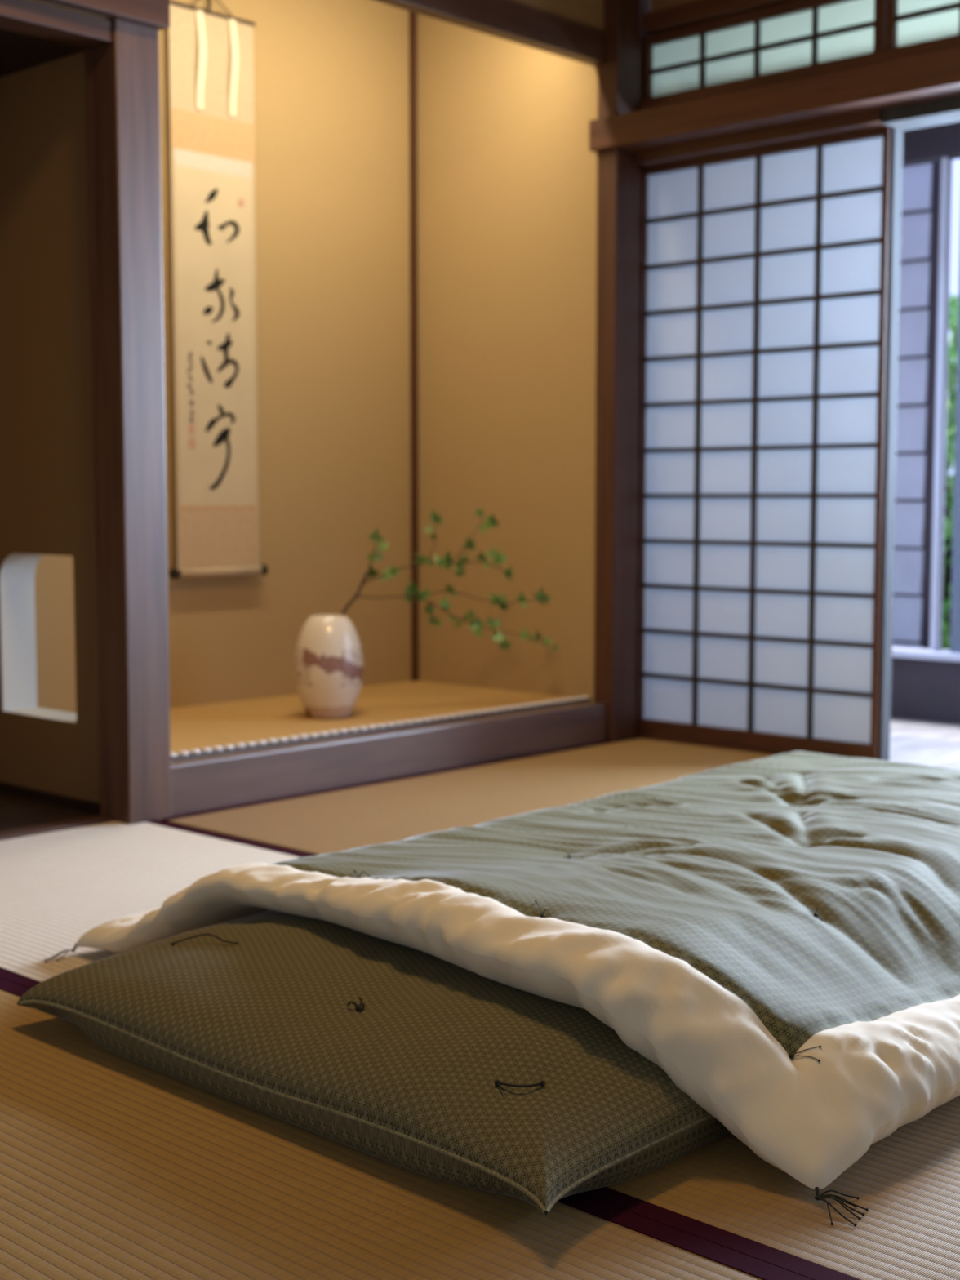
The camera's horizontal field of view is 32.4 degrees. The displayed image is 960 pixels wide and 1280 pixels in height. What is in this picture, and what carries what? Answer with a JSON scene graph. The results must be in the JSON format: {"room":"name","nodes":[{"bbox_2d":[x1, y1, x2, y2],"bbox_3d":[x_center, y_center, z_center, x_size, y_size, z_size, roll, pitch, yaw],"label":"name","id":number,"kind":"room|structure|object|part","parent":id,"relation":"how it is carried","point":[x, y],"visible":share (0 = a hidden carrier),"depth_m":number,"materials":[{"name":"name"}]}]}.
{"room":"traditional dwelling","nodes":[
{"label":"traditional dwelling","id":0,"kind":"room"},
{"bbox_2d":[0,28,84,77],"bbox_3d":[-1.631,-1.343,3.509,0.810,0.025,1.400,5,7,43],"label":"ceiling","id":1,"kind":"structure","parent":0,"point":[19,52],"depth_m":3.80,"materials":[{"name":"brown wood"}]},
{"bbox_2d":[0,791,98,831],"bbox_3d":[-1.638,0.462,3.672,0.790,0.050,1.400,5,7,43],"label":"floor","id":2,"kind":"structure","parent":0,"point":[15,811],"depth_m":3.95,"materials":[{"name":"brown wood"}]},
{"bbox_2d":[0,50,99,803],"bbox_3d":[-1.101,-0.878,4.082,0.740,2.650,0.100,5,7,43],"label":"wall","id":3,"kind":"structure","parent":0,"point":[46,482],"depth_m":3.99,"materials":[{"name":"brown paint"}]},
{"bbox_2d":[0,781,100,814],"bbox_3d":[-1.143,0.383,4.154,0.730,0.024,0.012,5,7,43],"label":"baseboard","id":4,"kind":"structure","parent":3,"relation":"attached to","point":[18,790],"depth_m":4.07,"materials":[{"name":"brown wood"}]},
{"bbox_2d":[34,0,411,713],"bbox_3d":[-0.785,-0.953,5.003,0.060,2.780,1.920,5,7,43],"label":"wall","id":5,"kind":"structure","parent":0,"point":[331,77],"depth_m":5.23,"materials":[{"name":"paint"}]},
{"bbox_2d":[168,0,268,579],"bbox_3d":[-0.785,-1.053,4.907,0.037,1.735,0.352,5,7,43],"label":"scroll","id":6,"kind":"object","parent":5,"relation":"attached to","point":[211,53],"visible":0.98,"depth_m":4.90,"materials":[{"name":"beige paper"}]},
{"bbox_3d":[-0.898,-0.196,4.860,0.036,0.036,0.021,5,7,43],"label":"roller knob","id":7,"kind":"part","parent":6,"relation":"part of","materials":[{"name":"black paint"}]},
{"bbox_3d":[-0.791,-1.879,4.841,0.019,0.077,0.157,5,7,43],"label":"hanging cord","id":8,"kind":"part","parent":6,"relation":"part of","materials":[{"name":"brown fabric"}]},
{"bbox_3d":[-0.786,-1.838,4.840,0.012,0.012,0.318,5,7,43],"label":"rod","id":9,"kind":"part","parent":6,"relation":"part of","materials":[{"name":"brown plant"}]},
{"bbox_3d":[-0.672,-0.217,5.101,0.036,0.036,0.021,5,7,43],"label":"roller knob","id":10,"kind":"part","parent":6,"relation":"part of","materials":[{"name":"black paint"}]},
{"bbox_2d":[408,10,418,681],"bbox_3d":[-0.222,-1.093,5.543,0.012,2.475,0.026,5,7,43],"label":"strip","id":11,"kind":"object","parent":5,"relation":"attached to","point":[412,15],"visible":1,"depth_m":5.55,"materials":[{"name":"brown wood"}]},
{"bbox_2d":[30,0,604,30],"bbox_3d":[-0.698,-1.813,3.788,0.062,0.857,3.140,5,7,43],"label":"wall","id":12,"kind":"structure","parent":0,"point":[588,12],"depth_m":4.83,"materials":[{"name":"brown paint"}]},
{"bbox_2d":[0,0,113,48],"bbox_3d":[-1.312,-1.307,3.189,0.095,0.046,1.365,5,7,43],"label":"lintel","id":13,"kind":"object","parent":12,"relation":"attached to","point":[27,17],"visible":1,"depth_m":3.56,"materials":[{"name":"brown wood"}]},
{"bbox_2d":[38,0,169,31],"bbox_3d":[-1.217,-1.378,3.176,0.040,0.097,1.485,5,7,43],"label":"rail","id":14,"kind":"object","parent":12,"relation":"attached to","point":[151,14],"visible":1,"depth_m":3.63,"materials":[{"name":"brown wood"}]},
{"bbox_2d":[373,0,606,66],"bbox_3d":[-0.204,-1.721,4.350,0.052,0.093,1.660,5,7,43],"label":"lintel","id":15,"kind":"object","parent":12,"relation":"attached to","point":[510,20],"visible":1,"depth_m":4.66,"materials":[{"name":"brown wood"}]},
{"bbox_2d":[417,13,597,701],"bbox_3d":[0.119,-0.983,5.347,0.790,2.780,0.140,5,7,43],"label":"wall","id":16,"kind":"structure","parent":0,"point":[507,169],"depth_m":5.29,"materials":[{"name":"paint"}]},
{"bbox_2d":[651,0,695,11],"bbox_3d":[2.178,-1.989,3.495,4.480,0.455,0.060,5,7,43],"label":"wall","id":17,"kind":"structure","parent":0,"point":[655,4],"depth_m":4.98,"materials":[{"name":"brown paint"}]},
{"bbox_2d":[640,0,793,35],"bbox_3d":[2.161,-1.733,3.499,4.480,0.055,0.110,5,7,43],"label":"beam","id":18,"kind":"structure","parent":17,"relation":"attached to","point":[696,11],"depth_m":4.85,"materials":[{"name":"brown wood"}]},
{"bbox_2d":[884,0,959,51],"bbox_3d":[1.414,-1.665,4.198,0.835,0.202,0.030,5,7,43],"label":"transom window","id":19,"kind":"structure","parent":18,"relation":"attached to","point":[908,23],"depth_m":4.42,"materials":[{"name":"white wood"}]},
{"bbox_2d":[643,0,885,100],"bbox_3d":[0.807,-1.714,4.763,0.816,0.202,0.030,5,7,43],"label":"transom window","id":20,"kind":"structure","parent":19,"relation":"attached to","point":[795,34],"depth_m":4.76,"materials":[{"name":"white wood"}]},
{"bbox_3d":[0.802,-1.800,4.759,0.768,0.031,0.030,5,7,43],"label":"rail","id":21,"kind":"part","parent":20,"relation":"part of","materials":[{"name":"brown wood"}]},
{"bbox_3d":[0.802,-1.621,4.775,0.768,0.015,0.030,5,7,43],"label":"rail","id":22,"kind":"part","parent":20,"relation":"part of","materials":[{"name":"brown wood"}]},
{"bbox_3d":[1.412,-1.572,4.208,0.780,0.015,0.030,5,7,43],"label":"rail","id":23,"kind":"part","parent":19,"relation":"part of","materials":[{"name":"brown wood"}]},
{"bbox_2d":[889,716,959,769],"bbox_3d":[2.482,0.449,4.122,6.400,0.100,0.960,5,7,43],"label":"floor","id":24,"kind":"structure","parent":0,"point":[916,741],"depth_m":5.06,"materials":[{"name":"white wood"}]},
{"bbox_2d":[890,657,959,723],"bbox_3d":[2.779,0.266,4.425,6.400,0.212,0.050,5,7,43],"label":"wall","id":25,"kind":"structure","parent":0,"point":[922,689],"depth_m":5.58,"materials":[{"name":"brown wood"}]},
{"bbox_2d":[892,646,959,662],"bbox_3d":[2.772,0.149,4.407,6.400,0.024,0.130,5,7,43],"label":"window sill","id":26,"kind":"structure","parent":25,"relation":"on","point":[897,651],"depth_m":5.53,"materials":[{"name":"grey"}]},
{"bbox_2d":[929,157,952,651],"bbox_3d":[1.534,-0.772,5.488,0.021,1.624,0.040,5,7,43],"label":"mullion","id":27,"kind":"structure","parent":26,"relation":"on","point":[946,162],"depth_m":5.47,"materials":[{"name":"grey"}]},
{"bbox_2d":[950,257,959,653],"bbox_3d":[1.628,-0.765,5.401,0.132,1.624,0.040,5,7,43],"label":"stile","id":28,"kind":"object","parent":26,"relation":"on","point":[955,588],"visible":1,"depth_m":5.46,"materials":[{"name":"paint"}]},
{"bbox_3d":[2.492,-1.734,3.943,6.400,0.040,0.990,5,7,43],"label":"ceiling","id":29,"kind":"structure","parent":0,"visible":0},
{"bbox_2d":[902,121,959,167],"bbox_3d":[2.772,-1.611,4.255,6.400,0.260,0.070,5,7,43],"label":"beam","id":30,"kind":"structure","parent":29,"relation":"attached to","point":[929,144],"depth_m":5.42,"materials":[{"name":"brown wood"}]},
{"bbox_3d":[0.239,0.697,1.659,6.900,0.070,5.800,5,7,43],"label":"floor","id":31,"kind":"structure","parent":0,"visible":0},
{"bbox_2d":[0,814,114,840],"bbox_3d":[-1.339,0.485,3.370,0.060,0.058,1.365,5,7,43],"label":"threshold","id":32,"kind":"object","parent":31,"relation":"on","point":[99,819],"visible":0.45,"depth_m":3.75,"materials":[{"name":"brown wood"}]},
{"bbox_2d":[84,18,171,824],"bbox_3d":[-0.811,-0.852,3.777,0.122,2.650,0.118,5,7,43],"label":"post","id":33,"kind":"object","parent":31,"relation":"on","point":[122,93],"visible":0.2,"depth_m":3.77,"materials":[{"name":"brown wood"}]},
{"bbox_2d":[0,819,315,988],"bbox_3d":[-0.434,0.526,2.928,1.868,0.051,0.926,5,7,43],"label":"mat","id":34,"kind":"object","parent":31,"relation":"on","point":[56,886],"visible":0.23,"depth_m":3.28,"materials":[{"name":"beige wicker"}]},
{"bbox_2d":[17,910,730,1214],"bbox_3d":[0.397,0.450,2.730,1.025,0.133,2.069,5,7,43],"label":"mattress","id":35,"kind":"object","parent":34,"relation":"on","point":[419,1061],"visible":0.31,"depth_m":1.97,"materials":[{"name":"green fabric"}]},
{"bbox_2d":[44,751,959,1226],"bbox_3d":[0.550,0.384,2.967,1.506,0.227,2.156,5,7,43],"label":"quilt","id":36,"kind":"object","parent":35,"relation":"on","point":[779,935],"visible":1,"depth_m":2.24,"materials":[{"name":"green fabric"}]},
{"bbox_3d":[0.551,0.359,2.973,1.207,0.168,1.896,5,7,43],"label":"quilted panel","id":37,"kind":"part","parent":36,"relation":"part of","materials":[{"name":"green fabric"}]},
{"bbox_2d":[169,680,590,760],"bbox_3d":[-0.496,0.260,4.809,0.770,0.117,1.640,5,7,43],"label":"mat","id":38,"kind":"object","parent":31,"relation":"on","point":[197,731],"visible":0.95,"depth_m":4.76,"materials":[{"name":"beige wicker"}]},
{"bbox_2d":[293,614,364,719],"bbox_3d":[-0.434,0.075,4.732,0.202,0.289,0.202,5,7,43],"label":"flower vase","id":39,"kind":"object","parent":38,"relation":"on","point":[328,667],"visible":1,"depth_m":4.66,"materials":[{"name":"white ceramic"}]},
{"bbox_2d":[341,506,559,651],"bbox_3d":[-0.111,-0.132,4.896,0.747,0.526,0.098,-2,5,-22],"label":"leafy branch","id":40,"kind":"object","parent":39,"relation":"in","point":[501,601],"visible":0.99,"depth_m":4.92,"materials":[{"name":"green plant"}]},
{"bbox_2d":[170,701,607,816],"bbox_3d":[-0.208,0.328,4.528,0.100,0.170,1.655,5,7,43],"label":"beam","id":41,"kind":"structure","parent":31,"relation":"on","point":[213,781],"depth_m":4.38,"materials":[{"name":"brown wood"}]},
{"bbox_2d":[0,977,812,1279],"bbox_3d":[-0.531,0.628,1.752,1.860,0.051,0.930,5,7,43],"label":"mat","id":42,"kind":"object","parent":31,"relation":"on","point":[113,1166],"visible":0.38,"depth_m":1.76,"materials":[{"name":"beige wicker"}]},
{"bbox_2d":[162,737,775,855],"bbox_3d":[0.201,0.414,4.218,0.928,0.051,1.800,5,7,43],"label":"mat","id":43,"kind":"object","parent":31,"relation":"on","point":[335,820],"visible":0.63,"depth_m":4.17,"materials":[{"name":"beige wicker"}]},
{"bbox_2d":[594,0,640,741],"bbox_3d":[0.419,-0.962,5.043,0.075,2.650,0.115,5,7,43],"label":"post","id":44,"kind":"object","parent":31,"relation":"on","point":[619,78],"visible":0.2,"depth_m":5.03,"materials":[{"name":"brown wood"}]},
{"bbox_2d":[635,0,651,737],"bbox_3d":[0.481,-0.968,5.119,0.052,2.650,0.080,5,7,43],"label":"strip","id":45,"kind":"object","parent":31,"relation":"on","point":[646,5],"visible":0.08,"depth_m":5.11,"materials":[{"name":"brown wood"}]},
{"bbox_2d":[638,737,779,755],"bbox_3d":[2.164,0.461,3.693,4.480,0.050,0.100,5,7,43],"label":"floor track","id":46,"kind":"object","parent":31,"relation":"on","point":[646,738],"visible":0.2,"depth_m":5.00,"materials":[{"name":"brown wood"}]},
{"bbox_2d":[638,125,892,759],"bbox_3d":[0.815,-0.555,4.855,0.839,1.772,0.030,5,7,43],"label":"screen","id":47,"kind":"object","parent":46,"relation":"on","point":[766,270],"visible":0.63,"depth_m":4.83,"materials":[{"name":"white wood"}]},
{"bbox_3d":[0.810,0.300,4.934,0.816,0.056,0.030,5,7,43],"label":"rail","id":48,"kind":"part","parent":47,"relation":"part of","materials":[{"name":"brown wood"}]},
{"bbox_3d":[0.810,-1.420,4.785,0.816,0.036,0.030,5,7,43],"label":"rail","id":49,"kind":"part","parent":47,"relation":"part of","materials":[{"name":"brown wood"}]},
{"bbox_2d":[589,46,959,760],"bbox_3d":[2.080,-0.498,3.579,4.562,1.880,0.250,5,7,43],"label":"door frame","id":50,"kind":"structure","parent":46,"relation":"on","point":[944,110],"depth_m":4.54,"materials":[{"name":"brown wood"}]},
{"bbox_2d":[632,108,888,167],"bbox_3d":[0.816,-1.442,4.761,0.832,0.043,0.145,5,7,43],"label":"track","id":51,"kind":"structure","parent":50,"relation":"attached to","point":[869,119],"depth_m":4.69,"materials":[{"name":"brown wood"}]},
{"bbox_2d":[579,1095,959,1279],"bbox_3d":[0.937,0.637,1.653,1.868,0.051,0.926,5,7,43],"label":"mat","id":52,"kind":"object","parent":31,"relation":"on","point":[720,1192],"visible":0.24,"depth_m":1.76,"materials":[{"name":"beige wicker"}]},
{"bbox_3d":[4.254,-0.663,1.664,1.200,2.780,0.060,5,7,43],"label":"wall","id":53,"kind":"structure","parent":0,"visible":0},
{"bbox_2d":[640,35,959,110],"bbox_3d":[2.161,-1.471,3.521,4.480,0.068,0.110,5,7,43],"label":"sill","id":54,"kind":"structure","parent":53,"relation":"attached to","point":[951,42],"depth_m":4.61,"materials":[{"name":"brown wood"}]},
{"label":"outside","id":55,"kind":"structure","parent":0,"visible":0},
{"bbox_3d":[3.925,0.410,8.905,12.000,0.050,7.980,5,7,43],"label":"ground","id":56,"kind":"structure","parent":55,"visible":0},
{"bbox_2d":[941,293,958,649],"bbox_3d":[2.612,-0.776,9.069,1.310,2.291,1.283,5,7,43],"label":"foliage","id":57,"kind":"object","parent":56,"relation":"on","point":[953,305],"visible":0.12,"depth_m":8.83,"materials":[{"name":"green plant"}]},
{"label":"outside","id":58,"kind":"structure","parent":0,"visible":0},
{"bbox_2d":[892,161,941,648],"bbox_3d":[-0.196,-1.207,7.875,5.186,2.550,0.060,5,7,43],"label":"screen","id":59,"kind":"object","parent":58,"point":[921,184],"depth_m":6.17,"materials":[{"name":"paper"}]}
]}

